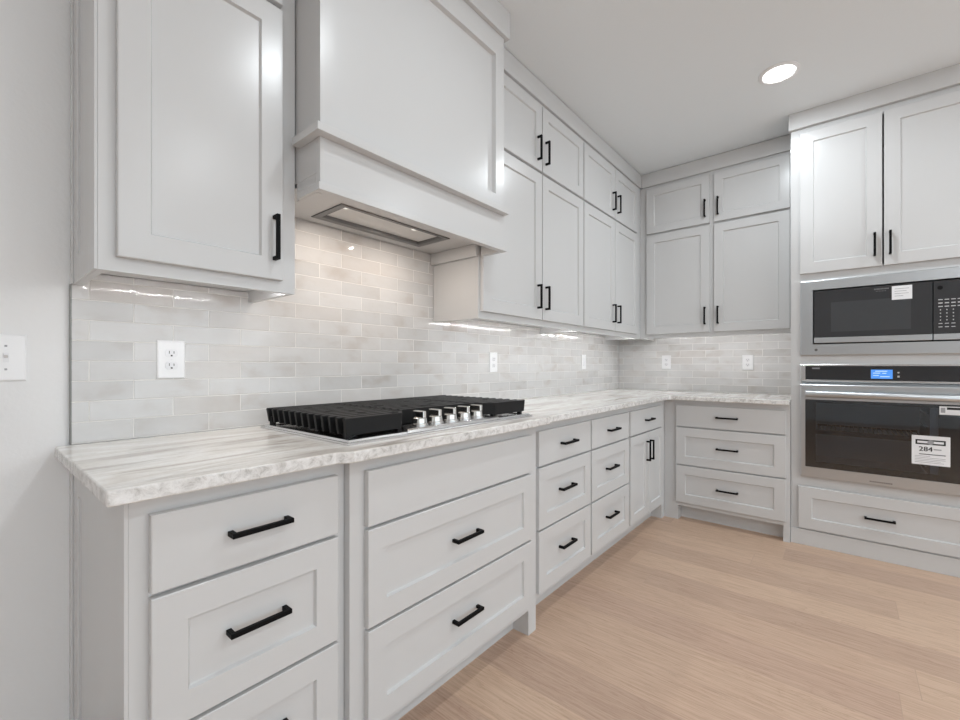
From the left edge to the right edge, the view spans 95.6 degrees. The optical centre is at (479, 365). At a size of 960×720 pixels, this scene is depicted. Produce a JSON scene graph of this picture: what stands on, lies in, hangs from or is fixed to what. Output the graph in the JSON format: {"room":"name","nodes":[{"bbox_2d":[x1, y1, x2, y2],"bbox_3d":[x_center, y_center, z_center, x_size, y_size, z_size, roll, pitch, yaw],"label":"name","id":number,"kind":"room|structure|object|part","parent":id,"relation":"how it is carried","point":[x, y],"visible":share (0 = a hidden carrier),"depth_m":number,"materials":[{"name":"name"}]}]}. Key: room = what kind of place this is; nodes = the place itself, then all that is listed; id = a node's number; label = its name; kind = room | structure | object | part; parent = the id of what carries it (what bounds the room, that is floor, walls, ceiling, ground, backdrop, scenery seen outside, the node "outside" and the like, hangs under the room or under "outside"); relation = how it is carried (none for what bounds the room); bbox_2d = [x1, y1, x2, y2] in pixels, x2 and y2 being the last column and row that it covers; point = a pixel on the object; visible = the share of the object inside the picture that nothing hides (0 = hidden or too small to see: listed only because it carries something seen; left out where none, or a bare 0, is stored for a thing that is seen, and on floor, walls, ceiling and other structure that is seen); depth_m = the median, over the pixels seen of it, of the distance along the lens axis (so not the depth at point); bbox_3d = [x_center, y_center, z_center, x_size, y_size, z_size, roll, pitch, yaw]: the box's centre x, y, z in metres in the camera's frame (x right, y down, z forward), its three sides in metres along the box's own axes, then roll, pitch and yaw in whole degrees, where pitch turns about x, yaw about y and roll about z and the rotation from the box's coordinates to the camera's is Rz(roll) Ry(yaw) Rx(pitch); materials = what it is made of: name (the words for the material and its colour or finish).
{"room":"kitchen","nodes":[
{"label":"kitchen","id":0,"kind":"room"},
{"bbox_2d":[0,0,612,719],"bbox_3d":[-1.453,-0.237,0.910,0.100,2.742,8.710,0,0,40],"label":"wall","id":1,"kind":"structure","parent":0,"point":[34,34],"depth_m":1.16,"materials":[{"name":"white paint"}]},
{"bbox_2d":[0,334,26,380],"bbox_3d":[-1.209,-0.020,1.111,0.016,0.120,0.075,0,0,40],"label":"light switch","id":2,"kind":"object","parent":1,"relation":"attached to","point":[13,348],"visible":1,"depth_m":1.12,"materials":[{"name":"white plastic"}]},
{"bbox_2d":[69,284,71,444],"bbox_3d":[-1.133,-0.003,1.204,0.011,0.443,0.004,0,0,40],"label":"trim","id":3,"kind":"structure","parent":1,"relation":"attached to","point":[70,285],"depth_m":1.20,"materials":[{"name":"silver metal"}]},
{"bbox_2d":[70,0,294,302],"bbox_3d":[-0.838,-0.860,1.272,0.356,1.270,0.484,0,0,40],"label":"upper cabinet","id":4,"kind":"object","parent":1,"relation":"attached to","point":[182,112],"visible":1,"depth_m":1.16,"materials":[{"name":"grey paint"}]},
{"bbox_3d":[-1.009,-0.860,1.106,0.306,1.270,0.010,0,0,40],"label":"panel","id":5,"kind":"part","parent":4,"relation":"part of","materials":[{"name":"grey paint"}]},
{"bbox_3d":[-0.733,-0.670,1.181,0.019,0.822,0.395,0,0,40],"label":"door","id":6,"kind":"part","parent":4,"relation":"part of","materials":[{"name":"grey paint"}]},
{"bbox_3d":[-0.733,-1.283,1.181,0.019,0.372,0.395,0,0,40],"label":"door","id":7,"kind":"part","parent":4,"relation":"part of","materials":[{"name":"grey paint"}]},
{"bbox_3d":[-0.605,-0.382,1.296,0.030,0.134,0.011,0,0,40],"label":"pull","id":8,"kind":"part","parent":4,"relation":"part of","materials":[{"name":"black metal"}]},
{"bbox_2d":[72,218,618,444],"bbox_3d":[0.092,-0.178,2.667,0.010,0.794,3.811,0,0,40],"label":"tile backsplash","id":9,"kind":"structure","parent":1,"relation":"attached to","point":[357,324],"depth_m":1.72,"materials":[{"name":"white tile"}]},
{"bbox_2d":[157,340,184,378],"bbox_3d":[-0.977,-0.019,1.378,0.008,0.120,0.075,0,0,40],"label":"wall outlet","id":10,"kind":"object","parent":9,"relation":"attached to","point":[170,354],"visible":1,"depth_m":1.38,"materials":[{"name":"white plastic"}]},
{"bbox_2d":[165,349,177,356],"bbox_3d":[-0.975,-0.039,1.377,0.003,0.025,0.034,0,0,40],"label":"receptacle","id":11,"kind":"object","parent":10,"relation":"attached to","point":[168,352],"depth_m":1.38,"materials":[{"name":"white plastic"}]},
{"bbox_2d":[165,362,177,369],"bbox_3d":[-0.975,0.000,1.377,0.003,0.025,0.034,0,0,40],"label":"receptacle","id":12,"kind":"object","parent":10,"relation":"attached to","point":[168,365],"depth_m":1.38,"materials":[{"name":"white plastic"}]},
{"bbox_2d":[489,352,496,371],"bbox_3d":[0.084,-0.020,2.643,0.008,0.120,0.075,0,0,40],"label":"wall outlet","id":13,"kind":"object","parent":9,"relation":"attached to","point":[492,355],"visible":1,"depth_m":2.63,"materials":[{"name":"white plastic"}]},
{"bbox_2d":[581,355,585,368],"bbox_3d":[0.852,-0.029,3.559,0.009,0.120,0.075,0,0,40],"label":"wall outlet","id":14,"kind":"object","parent":9,"relation":"attached to","point":[583,357],"visible":1,"depth_m":3.55,"materials":[{"name":"white plastic"}]},
{"bbox_2d":[292,0,509,265],"bbox_3d":[-0.342,-1.062,1.764,0.482,1.090,0.952,0,0,40],"label":"range hood","id":15,"kind":"object","parent":1,"relation":"attached to","point":[398,139],"visible":0.94,"depth_m":1.59,"materials":[{"name":"grey paint"}]},
{"bbox_3d":[-0.365,-0.581,1.779,0.428,0.012,0.891,0,0,40],"label":"soffit panel","id":16,"kind":"part","parent":15,"relation":"part of","materials":[{"name":"grey paint"}]},
{"bbox_3d":[-0.222,-0.690,1.650,0.152,0.024,0.932,0,0,40],"label":"shelf moulding","id":17,"kind":"part","parent":15,"relation":"part of","materials":[{"name":"grey paint"}]},
{"bbox_3d":[-0.230,-0.546,1.675,0.153,0.058,0.926,0,0,40],"label":"moulding","id":18,"kind":"part","parent":15,"relation":"part of","materials":[{"name":"grey paint"}]},
{"bbox_3d":[-0.213,-1.546,1.673,0.140,0.123,0.926,0,0,40],"label":"crown","id":19,"kind":"part","parent":15,"relation":"part of","materials":[{"name":"grey paint"}]},
{"bbox_2d":[433,73,582,333],"bbox_3d":[0.233,-0.860,2.549,0.356,1.270,1.053,0,0,40],"label":"upper cabinet","id":20,"kind":"object","parent":1,"relation":"attached to","point":[537,282],"visible":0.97,"depth_m":2.38,"materials":[{"name":"grey paint"}]},
{"bbox_3d":[0.177,-0.670,2.267,0.019,0.822,0.523,0,0,40],"label":"door","id":21,"kind":"part","parent":20,"relation":"part of","materials":[{"name":"grey paint"}]},
{"bbox_3d":[0.177,-1.283,2.267,0.019,0.372,0.523,0,0,40],"label":"door","id":22,"kind":"part","parent":20,"relation":"part of","materials":[{"name":"grey paint"}]},
{"bbox_3d":[0.334,-1.211,2.417,0.030,0.134,0.011,0,0,40],"label":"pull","id":23,"kind":"part","parent":20,"relation":"part of","materials":[{"name":"black metal"}]},
{"bbox_3d":[0.334,-0.384,2.417,0.030,0.134,0.011,0,0,40],"label":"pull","id":24,"kind":"part","parent":20,"relation":"part of","materials":[{"name":"black metal"}]},
{"bbox_3d":[0.389,-1.211,2.482,0.030,0.134,0.011,0,0,40],"label":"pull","id":25,"kind":"part","parent":20,"relation":"part of","materials":[{"name":"black metal"}]},
{"bbox_3d":[0.389,-0.384,2.482,0.030,0.134,0.011,0,0,40],"label":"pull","id":26,"kind":"part","parent":20,"relation":"part of","materials":[{"name":"black metal"}]},
{"bbox_3d":[0.512,-1.283,2.667,0.019,0.372,0.500,0,0,40],"label":"door","id":27,"kind":"part","parent":20,"relation":"part of","materials":[{"name":"grey paint"}]},
{"bbox_3d":[0.512,-0.670,2.667,0.019,0.822,0.500,0,0,40],"label":"door","id":28,"kind":"part","parent":20,"relation":"part of","materials":[{"name":"grey paint"}]},
{"bbox_2d":[544,139,639,339],"bbox_3d":[0.918,-0.860,3.365,0.356,1.270,1.077,0,0,40],"label":"upper cabinet","id":29,"kind":"object","parent":1,"relation":"attached to","point":[611,201],"visible":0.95,"depth_m":3.19,"materials":[{"name":"grey paint"}]},
{"bbox_2d":[504,48,640,188],"bbox_3d":[0.675,-1.552,2.880,0.037,0.112,2.100,0,0,40],"label":"trim","id":30,"kind":"structure","parent":29,"relation":"attached to","point":[513,68],"depth_m":2.66,"materials":[{"name":"grey paint"}]},
{"bbox_3d":[0.842,-1.283,3.059,0.019,0.372,0.497,0,0,40],"label":"door","id":31,"kind":"part","parent":29,"relation":"part of","materials":[{"name":"grey paint"}]},
{"bbox_3d":[0.842,-0.670,3.059,0.019,0.822,0.497,0,0,40],"label":"door","id":32,"kind":"part","parent":29,"relation":"part of","materials":[{"name":"grey paint"}]},
{"bbox_3d":[1.008,-0.860,3.290,0.020,1.270,1.077,0,0,40],"label":"frame","id":33,"kind":"part","parent":29,"relation":"part of","materials":[{"name":"grey paint"}]},
{"bbox_3d":[0.992,-1.211,3.201,0.030,0.134,0.011,0,0,40],"label":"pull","id":34,"kind":"part","parent":29,"relation":"part of","materials":[{"name":"black metal"}]},
{"bbox_3d":[0.992,-0.384,3.201,0.030,0.134,0.011,0,0,40],"label":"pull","id":35,"kind":"part","parent":29,"relation":"part of","materials":[{"name":"black metal"}]},
{"bbox_3d":[1.050,-1.211,3.270,0.030,0.134,0.011,0,0,40],"label":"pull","id":36,"kind":"part","parent":29,"relation":"part of","materials":[{"name":"black metal"}]},
{"bbox_3d":[1.050,-0.384,3.270,0.030,0.134,0.011,0,0,40],"label":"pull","id":37,"kind":"part","parent":29,"relation":"part of","materials":[{"name":"black metal"}]},
{"bbox_3d":[1.153,-1.283,3.432,0.019,0.372,0.457,0,0,40],"label":"door","id":38,"kind":"part","parent":29,"relation":"part of","materials":[{"name":"grey paint"}]},
{"bbox_3d":[1.153,-0.670,3.432,0.019,0.822,0.457,0,0,40],"label":"door","id":39,"kind":"part","parent":29,"relation":"part of","materials":[{"name":"grey paint"}]},
{"bbox_2d":[399,516,959,719],"bbox_3d":[1.229,1.164,-1.339,7.100,0.060,8.710,0,0,40],"label":"floor","id":40,"kind":"structure","parent":0,"point":[683,618],"depth_m":1.79,"materials":[{"name":"brown wood"}]},
{"bbox_2d":[69,464,343,719],"bbox_3d":[-0.734,0.692,1.178,0.656,0.883,0.475,0,0,40],"label":"base cabinet","id":41,"kind":"object","parent":40,"relation":"on","point":[226,602],"visible":0.8,"depth_m":0.96,"materials":[{"name":"grey paint"}]},
{"bbox_3d":[-0.903,0.692,1.016,0.606,0.883,0.011,0,0,40],"label":"panel","id":42,"kind":"part","parent":41,"relation":"part of","materials":[{"name":"grey paint"}]},
{"bbox_3d":[-0.509,0.587,0.998,0.019,0.270,0.404,0,0,40],"label":"drawer","id":43,"kind":"part","parent":41,"relation":"part of","materials":[{"name":"grey paint"}]},
{"bbox_3d":[-0.509,0.366,0.998,0.019,0.153,0.404,0,0,40],"label":"drawer","id":44,"kind":"part","parent":41,"relation":"part of","materials":[{"name":"grey paint"}]},
{"bbox_3d":[-0.498,0.581,0.988,0.030,0.011,0.134,0,0,40],"label":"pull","id":45,"kind":"part","parent":41,"relation":"part of","materials":[{"name":"black metal"}]},
{"bbox_3d":[-0.490,0.364,0.982,0.030,0.011,0.134,0,0,40],"label":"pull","id":46,"kind":"part","parent":41,"relation":"part of","materials":[{"name":"black metal"}]},
{"bbox_3d":[-0.509,0.866,0.998,0.019,0.270,0.404,0,0,40],"label":"drawer","id":47,"kind":"part","parent":41,"relation":"part of","materials":[{"name":"grey paint"}]},
{"bbox_2d":[55,389,790,507],"bbox_3d":[0.610,0.235,2.210,1.370,0.030,3.845,0,0,40],"label":"countertop","id":48,"kind":"structure","parent":41,"relation":"on","point":[120,472],"depth_m":1.14,"materials":[{"name":"stone"}]},
{"bbox_2d":[260,395,531,445],"bbox_3d":[-0.272,0.184,1.707,0.537,0.071,0.914,0,0,40],"label":"gas cooktop","id":49,"kind":"object","parent":48,"relation":"in","point":[356,422],"visible":1,"depth_m":1.48,"materials":[{"name":"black metal"}]},
{"bbox_3d":[-0.272,0.213,1.707,0.537,0.013,0.914,0,0,40],"label":"plate","id":50,"kind":"part","parent":49,"relation":"part of","materials":[{"name":"silver metal"}]},
{"bbox_3d":[-0.203,0.186,1.467,0.058,0.026,0.058,0,0,40],"label":"knob","id":51,"kind":"part","parent":49,"relation":"part of","materials":[{"name":"silver metal"}]},
{"bbox_3d":[-0.156,0.186,1.523,0.058,0.026,0.058,0,0,40],"label":"knob","id":52,"kind":"part","parent":49,"relation":"part of","materials":[{"name":"silver metal"}]},
{"bbox_3d":[-0.108,0.186,1.579,0.058,0.026,0.058,0,0,40],"label":"knob","id":53,"kind":"part","parent":49,"relation":"part of","materials":[{"name":"silver metal"}]},
{"bbox_3d":[-0.061,0.186,1.636,0.058,0.026,0.058,0,0,40],"label":"knob","id":54,"kind":"part","parent":49,"relation":"part of","materials":[{"name":"silver metal"}]},
{"bbox_3d":[-0.013,0.186,1.693,0.058,0.026,0.058,0,0,40],"label":"knob","id":55,"kind":"part","parent":49,"relation":"part of","materials":[{"name":"silver metal"}]},
{"bbox_2d":[344,427,535,719],"bbox_3d":[-0.276,0.692,1.704,0.660,0.883,0.918,0,0,40],"label":"base cabinet","id":56,"kind":"object","parent":40,"relation":"on","point":[440,541],"visible":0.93,"depth_m":1.37,"materials":[{"name":"grey paint"}]},
{"bbox_3d":[-0.050,0.866,1.508,0.019,0.270,0.816,0,0,40],"label":"drawer","id":57,"kind":"part","parent":56,"relation":"part of","materials":[{"name":"grey paint"}]},
{"bbox_3d":[-0.050,0.587,1.508,0.019,0.270,0.816,0,0,40],"label":"drawer","id":58,"kind":"part","parent":56,"relation":"part of","materials":[{"name":"grey paint"}]},
{"bbox_3d":[-0.038,0.859,1.498,0.030,0.011,0.134,0,0,40],"label":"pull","id":59,"kind":"part","parent":56,"relation":"part of","materials":[{"name":"black metal"}]},
{"bbox_3d":[-0.038,0.587,1.498,0.030,0.011,0.134,0,0,40],"label":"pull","id":60,"kind":"part","parent":56,"relation":"part of","materials":[{"name":"black metal"}]},
{"bbox_3d":[0.193,1.081,1.872,0.077,0.105,0.057,0,0,40],"label":"leg","id":61,"kind":"part","parent":56,"relation":"part of","materials":[{"name":"grey paint"}]},
{"bbox_2d":[536,415,590,604],"bbox_3d":[0.189,0.692,2.271,0.644,0.883,0.546,0,0,40],"label":"base cabinet","id":62,"kind":"object","parent":40,"relation":"on","point":[563,457],"visible":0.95,"depth_m":2.06,"materials":[{"name":"grey paint"}]},
{"bbox_3d":[0.414,0.866,2.099,0.019,0.270,0.503,0,0,40],"label":"drawer","id":63,"kind":"part","parent":62,"relation":"part of","materials":[{"name":"grey paint"}]},
{"bbox_3d":[0.414,0.587,2.099,0.019,0.270,0.503,0,0,40],"label":"drawer","id":64,"kind":"part","parent":62,"relation":"part of","materials":[{"name":"grey paint"}]},
{"bbox_3d":[0.414,0.366,2.099,0.019,0.153,0.503,0,0,40],"label":"drawer","id":65,"kind":"part","parent":62,"relation":"part of","materials":[{"name":"grey paint"}]},
{"bbox_3d":[0.426,0.853,2.090,0.030,0.011,0.134,0,0,40],"label":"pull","id":66,"kind":"part","parent":62,"relation":"part of","materials":[{"name":"black metal"}]},
{"bbox_3d":[0.426,0.581,2.090,0.030,0.011,0.134,0,0,40],"label":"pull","id":67,"kind":"part","parent":62,"relation":"part of","materials":[{"name":"black metal"}]},
{"bbox_3d":[0.433,0.364,2.083,0.030,0.011,0.134,0,0,40],"label":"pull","id":68,"kind":"part","parent":62,"relation":"part of","materials":[{"name":"black metal"}]},
{"bbox_2d":[575,408,628,573],"bbox_3d":[0.537,0.692,2.686,0.644,0.883,0.535,0,0,40],"label":"base cabinet","id":69,"kind":"object","parent":40,"relation":"on","point":[609,451],"visible":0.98,"depth_m":2.47,"materials":[{"name":"grey paint"}]},
{"bbox_3d":[0.738,0.639,2.517,0.020,0.778,0.535,0,0,40],"label":"frame","id":70,"kind":"part","parent":69,"relation":"part of","materials":[{"name":"grey paint"}]},
{"bbox_3d":[0.751,0.866,2.502,0.019,0.270,0.513,0,0,40],"label":"drawer","id":71,"kind":"part","parent":69,"relation":"part of","materials":[{"name":"grey paint"}]},
{"bbox_3d":[0.751,0.587,2.502,0.019,0.270,0.513,0,0,40],"label":"drawer","id":72,"kind":"part","parent":69,"relation":"part of","materials":[{"name":"grey paint"}]},
{"bbox_3d":[0.751,0.366,2.502,0.019,0.153,0.513,0,0,40],"label":"drawer","id":73,"kind":"part","parent":69,"relation":"part of","materials":[{"name":"grey paint"}]},
{"bbox_3d":[0.763,0.853,2.492,0.030,0.011,0.134,0,0,40],"label":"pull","id":74,"kind":"part","parent":69,"relation":"part of","materials":[{"name":"black metal"}]},
{"bbox_3d":[0.763,0.581,2.492,0.030,0.011,0.134,0,0,40],"label":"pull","id":75,"kind":"part","parent":69,"relation":"part of","materials":[{"name":"black metal"}]},
{"bbox_3d":[0.770,0.364,2.486,0.030,0.011,0.134,0,0,40],"label":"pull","id":76,"kind":"part","parent":69,"relation":"part of","materials":[{"name":"black metal"}]},
{"bbox_2d":[615,401,663,542],"bbox_3d":[0.946,0.692,3.173,0.644,0.883,0.735,0,0,40],"label":"base cabinet","id":77,"kind":"object","parent":40,"relation":"on","point":[646,421],"visible":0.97,"depth_m":2.91,"materials":[{"name":"grey paint"}]},
{"bbox_3d":[1.035,0.726,2.840,0.019,0.549,0.310,0,0,40],"label":"door","id":78,"kind":"part","parent":77,"relation":"part of","materials":[{"name":"grey paint"}]},
{"bbox_3d":[1.147,0.639,3.005,0.020,0.778,0.735,0,0,40],"label":"frame","id":79,"kind":"part","parent":77,"relation":"part of","materials":[{"name":"grey paint"}]},
{"bbox_3d":[1.137,0.366,2.961,0.019,0.153,0.626,0,0,40],"label":"drawer","id":80,"kind":"part","parent":77,"relation":"part of","materials":[{"name":"grey paint"}]},
{"bbox_3d":[1.135,0.573,2.921,0.030,0.134,0.011,0,0,40],"label":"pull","id":81,"kind":"part","parent":77,"relation":"part of","materials":[{"name":"black metal"}]},
{"bbox_3d":[1.177,0.573,2.971,0.030,0.134,0.011,0,0,40],"label":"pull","id":82,"kind":"part","parent":77,"relation":"part of","materials":[{"name":"black metal"}]},
{"bbox_3d":[1.238,0.726,3.083,0.019,0.549,0.308,0,0,40],"label":"door","id":83,"kind":"part","parent":77,"relation":"part of","materials":[{"name":"grey paint"}]},
{"bbox_3d":[1.341,1.081,3.280,0.077,0.105,0.063,0,0,40],"label":"leg","id":84,"kind":"part","parent":77,"relation":"part of","materials":[{"name":"grey paint"}]},
{"bbox_2d":[664,400,790,542],"bbox_3d":[1.865,0.692,3.242,0.774,0.883,0.649,0,0,40],"label":"base cabinet","id":85,"kind":"object","parent":40,"relation":"on","point":[726,463],"visible":0.98,"depth_m":3.00,"materials":[{"name":"grey paint"}]},
{"bbox_3d":[1.454,1.081,3.278,0.097,0.105,0.077,0,0,40],"label":"leg","id":86,"kind":"part","parent":85,"relation":"part of","materials":[{"name":"grey paint"}]},
{"bbox_3d":[1.698,0.870,2.991,0.134,0.011,0.030,0,0,40],"label":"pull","id":87,"kind":"part","parent":85,"relation":"part of","materials":[{"name":"black metal"}]},
{"bbox_3d":[1.698,0.583,2.991,0.134,0.011,0.030,0,0,40],"label":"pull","id":88,"kind":"part","parent":85,"relation":"part of","materials":[{"name":"black metal"}]},
{"bbox_3d":[1.692,0.363,2.983,0.134,0.011,0.030,0,0,40],"label":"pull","id":89,"kind":"part","parent":85,"relation":"part of","materials":[{"name":"black metal"}]},
{"bbox_3d":[1.707,0.866,3.002,0.665,0.270,0.019,0,0,40],"label":"drawer","id":90,"kind":"part","parent":85,"relation":"part of","materials":[{"name":"grey paint"}]},
{"bbox_3d":[1.707,0.587,3.002,0.665,0.270,0.019,0,0,40],"label":"drawer","id":91,"kind":"part","parent":85,"relation":"part of","materials":[{"name":"grey paint"}]},
{"bbox_3d":[1.707,0.366,3.002,0.665,0.153,0.019,0,0,40],"label":"drawer","id":92,"kind":"part","parent":85,"relation":"part of","materials":[{"name":"grey paint"}]},
{"bbox_3d":[1.995,1.081,2.824,0.037,0.105,0.077,0,0,40],"label":"leg","id":93,"kind":"part","parent":85,"relation":"part of","materials":[{"name":"grey paint"}]},
{"bbox_2d":[789,63,959,577],"bbox_3d":[2.505,-0.237,2.730,0.884,2.741,0.626,0,0,40],"label":"tall cabinet","id":94,"kind":"object","parent":40,"relation":"on","point":[875,173],"visible":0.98,"depth_m":2.53,"materials":[{"name":"grey paint"}]},
{"bbox_3d":[2.183,-1.025,2.644,0.384,0.892,0.019,0,0,40],"label":"door","id":95,"kind":"part","parent":94,"relation":"part of","materials":[{"name":"grey paint"}]},
{"bbox_3d":[2.289,-0.704,2.523,0.011,0.134,0.030,0,0,40],"label":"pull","id":96,"kind":"part","parent":94,"relation":"part of","materials":[{"name":"black metal"}]},
{"bbox_3d":[2.334,-1.556,2.526,0.884,0.103,0.046,0,0,40],"label":"crown","id":97,"kind":"part","parent":94,"relation":"part of","materials":[{"name":"grey paint"}]},
{"bbox_3d":[2.333,0.894,2.518,0.792,0.263,0.019,0,0,40],"label":"drawer","id":98,"kind":"part","parent":94,"relation":"part of","materials":[{"name":"grey paint"}]},
{"bbox_2d":[800,364,959,495],"bbox_3d":[2.460,0.343,2.668,0.770,0.704,0.550,0,0,40],"label":"wall oven","id":99,"kind":"object","parent":94,"relation":"in","point":[886,425],"visible":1,"depth_m":2.60,"materials":[{"name":"silver metal"}]},
{"bbox_3d":[2.333,0.046,2.518,0.770,0.108,0.019,0,0,40],"label":"control frame","id":100,"kind":"part","parent":99,"relation":"part of","materials":[{"name":"silver metal"}]},
{"bbox_3d":[2.324,0.421,2.506,0.720,0.420,0.006,0,0,40],"label":"door glass","id":101,"kind":"part","parent":99,"relation":"part of","materials":[{"name":"black glass"}]},
{"bbox_3d":[2.295,0.174,2.472,0.717,0.041,0.037,0,0,40],"label":"handle","id":102,"kind":"part","parent":99,"relation":"part of","materials":[{"name":"silver metal"}]},
{"bbox_3d":[2.334,0.045,2.518,0.723,0.087,0.018,0,0,40],"label":"control panel","id":103,"kind":"part","parent":99,"relation":"part of","materials":[{"name":"black glass"}]},
{"bbox_2d":[915,449,945,463],"bbox_3d":[2.465,0.495,2.383,0.118,0.078,0.001,0,0,40],"label":"print","id":104,"kind":"object","parent":99,"relation":"attached to","point":[922,456],"depth_m":2.38,"materials":[{"name":"grey paper"}]},
{"bbox_3d":[2.312,0.894,2.516,0.134,0.011,0.030,0,0,40],"label":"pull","id":105,"kind":"part","parent":94,"relation":"part of","materials":[{"name":"black metal"}]},
{"bbox_2d":[801,266,959,355],"bbox_3d":[2.488,-0.296,2.701,0.770,0.466,0.501,0,0,40],"label":"microwave","id":106,"kind":"object","parent":94,"relation":"in","point":[909,312],"visible":1,"depth_m":2.51,"materials":[{"name":"silver metal"}]},
{"bbox_3d":[2.290,-0.318,2.559,0.514,0.288,0.022,0,0,40],"label":"door","id":107,"kind":"part","parent":106,"relation":"part of","materials":[{"name":"black glass"}]},
{"bbox_3d":[2.290,-0.156,2.559,0.514,0.033,0.023,0,0,40],"label":"door handle rail","id":108,"kind":"part","parent":106,"relation":"part of","materials":[{"name":"silver metal"}]},
{"bbox_3d":[2.535,-0.318,2.354,0.116,0.288,0.022,0,0,40],"label":"control panel","id":109,"kind":"part","parent":106,"relation":"part of","materials":[{"name":"black glass"}]},
{"bbox_3d":[2.535,-0.156,2.353,0.116,0.033,0.023,0,0,40],"label":"panel rail","id":110,"kind":"part","parent":106,"relation":"part of","materials":[{"name":"silver metal"}]},
{"bbox_3d":[2.340,-0.704,2.480,0.011,0.134,0.030,0,0,40],"label":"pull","id":111,"kind":"part","parent":94,"relation":"part of","materials":[{"name":"black metal"}]},
{"bbox_3d":[2.483,-1.025,2.392,0.384,0.892,0.019,0,0,40],"label":"door","id":112,"kind":"part","parent":94,"relation":"part of","materials":[{"name":"grey paint"}]},
{"bbox_2d":[498,0,959,189],"bbox_3d":[1.229,-1.648,-1.339,7.100,0.080,8.710,0,0,40],"label":"ceiling","id":113,"kind":"structure","parent":0,"point":[665,84],"depth_m":2.26,"materials":[{"name":"white paint"}]},
{"bbox_2d":[758,61,800,84],"bbox_3d":[1.644,-1.604,2.391,0.192,0.009,0.192,0,0,40],"label":"recessed light","id":114,"kind":"object","parent":113,"relation":"in","point":[782,71],"visible":1,"depth_m":2.38,"materials":[{"name":"white plastic"}]},
{"bbox_3d":[4.033,-0.237,1.928,7.000,2.742,0.100,0,0,40],"label":"wall","id":115,"kind":"structure","parent":0,"visible":0},
{"bbox_2d":[619,333,790,394],"bbox_3d":[1.845,-0.021,3.691,1.381,0.480,0.010,0,0,40],"label":"tile backsplash","id":116,"kind":"structure","parent":115,"relation":"attached to","point":[713,363],"depth_m":3.63,"materials":[{"name":"white tile"}]},
{"bbox_2d":[662,355,670,368],"bbox_3d":[1.648,-0.030,3.844,0.075,0.120,0.008,0,0,40],"label":"wall outlet","id":117,"kind":"object","parent":116,"relation":"attached to","point":[666,359],"visible":1,"depth_m":3.84,"materials":[{"name":"white plastic"}]},
{"bbox_2d":[742,355,752,369],"bbox_3d":[2.122,-0.025,3.446,0.075,0.120,0.008,0,0,40],"label":"wall outlet","id":118,"kind":"object","parent":116,"relation":"attached to","point":[747,360],"visible":1,"depth_m":3.45,"materials":[{"name":"white plastic"}]},
{"bbox_2d":[640,151,790,340],"bbox_3d":[1.850,-0.860,3.450,1.063,1.270,0.349,0,0,40],"label":"upper cabinet","id":119,"kind":"object","parent":115,"relation":"attached to","point":[715,246],"visible":0.97,"depth_m":3.30,"materials":[{"name":"grey paint"}]},
{"bbox_3d":[1.584,-1.283,3.497,0.479,0.372,0.019,0,0,40],"label":"door","id":120,"kind":"part","parent":119,"relation":"part of","materials":[{"name":"grey paint"}]},
{"bbox_3d":[1.584,-0.670,3.497,0.479,0.822,0.019,0,0,40],"label":"door","id":121,"kind":"part","parent":119,"relation":"part of","materials":[{"name":"grey paint"}]},
{"bbox_3d":[1.727,-1.211,3.345,0.011,0.134,0.030,0,0,40],"label":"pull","id":122,"kind":"part","parent":119,"relation":"part of","materials":[{"name":"black metal"}]},
{"bbox_3d":[1.727,-0.384,3.345,0.011,0.134,0.030,0,0,40],"label":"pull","id":123,"kind":"part","parent":119,"relation":"part of","materials":[{"name":"black metal"}]},
{"bbox_2d":[642,134,790,188],"bbox_3d":[1.778,-1.552,3.350,1.047,0.112,0.037,0,0,40],"label":"trim","id":124,"kind":"structure","parent":119,"relation":"attached to","point":[781,144],"depth_m":3.29,"materials":[{"name":"grey paint"}]},
{"bbox_3d":[1.796,-1.211,3.287,0.011,0.134,0.030,0,0,40],"label":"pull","id":125,"kind":"part","parent":119,"relation":"part of","materials":[{"name":"black metal"}]},
{"bbox_3d":[1.796,-0.384,3.287,0.011,0.134,0.030,0,0,40],"label":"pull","id":126,"kind":"part","parent":119,"relation":"part of","materials":[{"name":"black metal"}]},
{"bbox_3d":[1.971,-1.283,3.172,0.474,0.372,0.019,0,0,40],"label":"door","id":127,"kind":"part","parent":119,"relation":"part of","materials":[{"name":"grey paint"}]},
{"bbox_3d":[1.971,-0.670,3.172,0.474,0.822,0.019,0,0,40],"label":"door","id":128,"kind":"part","parent":119,"relation":"part of","materials":[{"name":"grey paint"}]}
]}

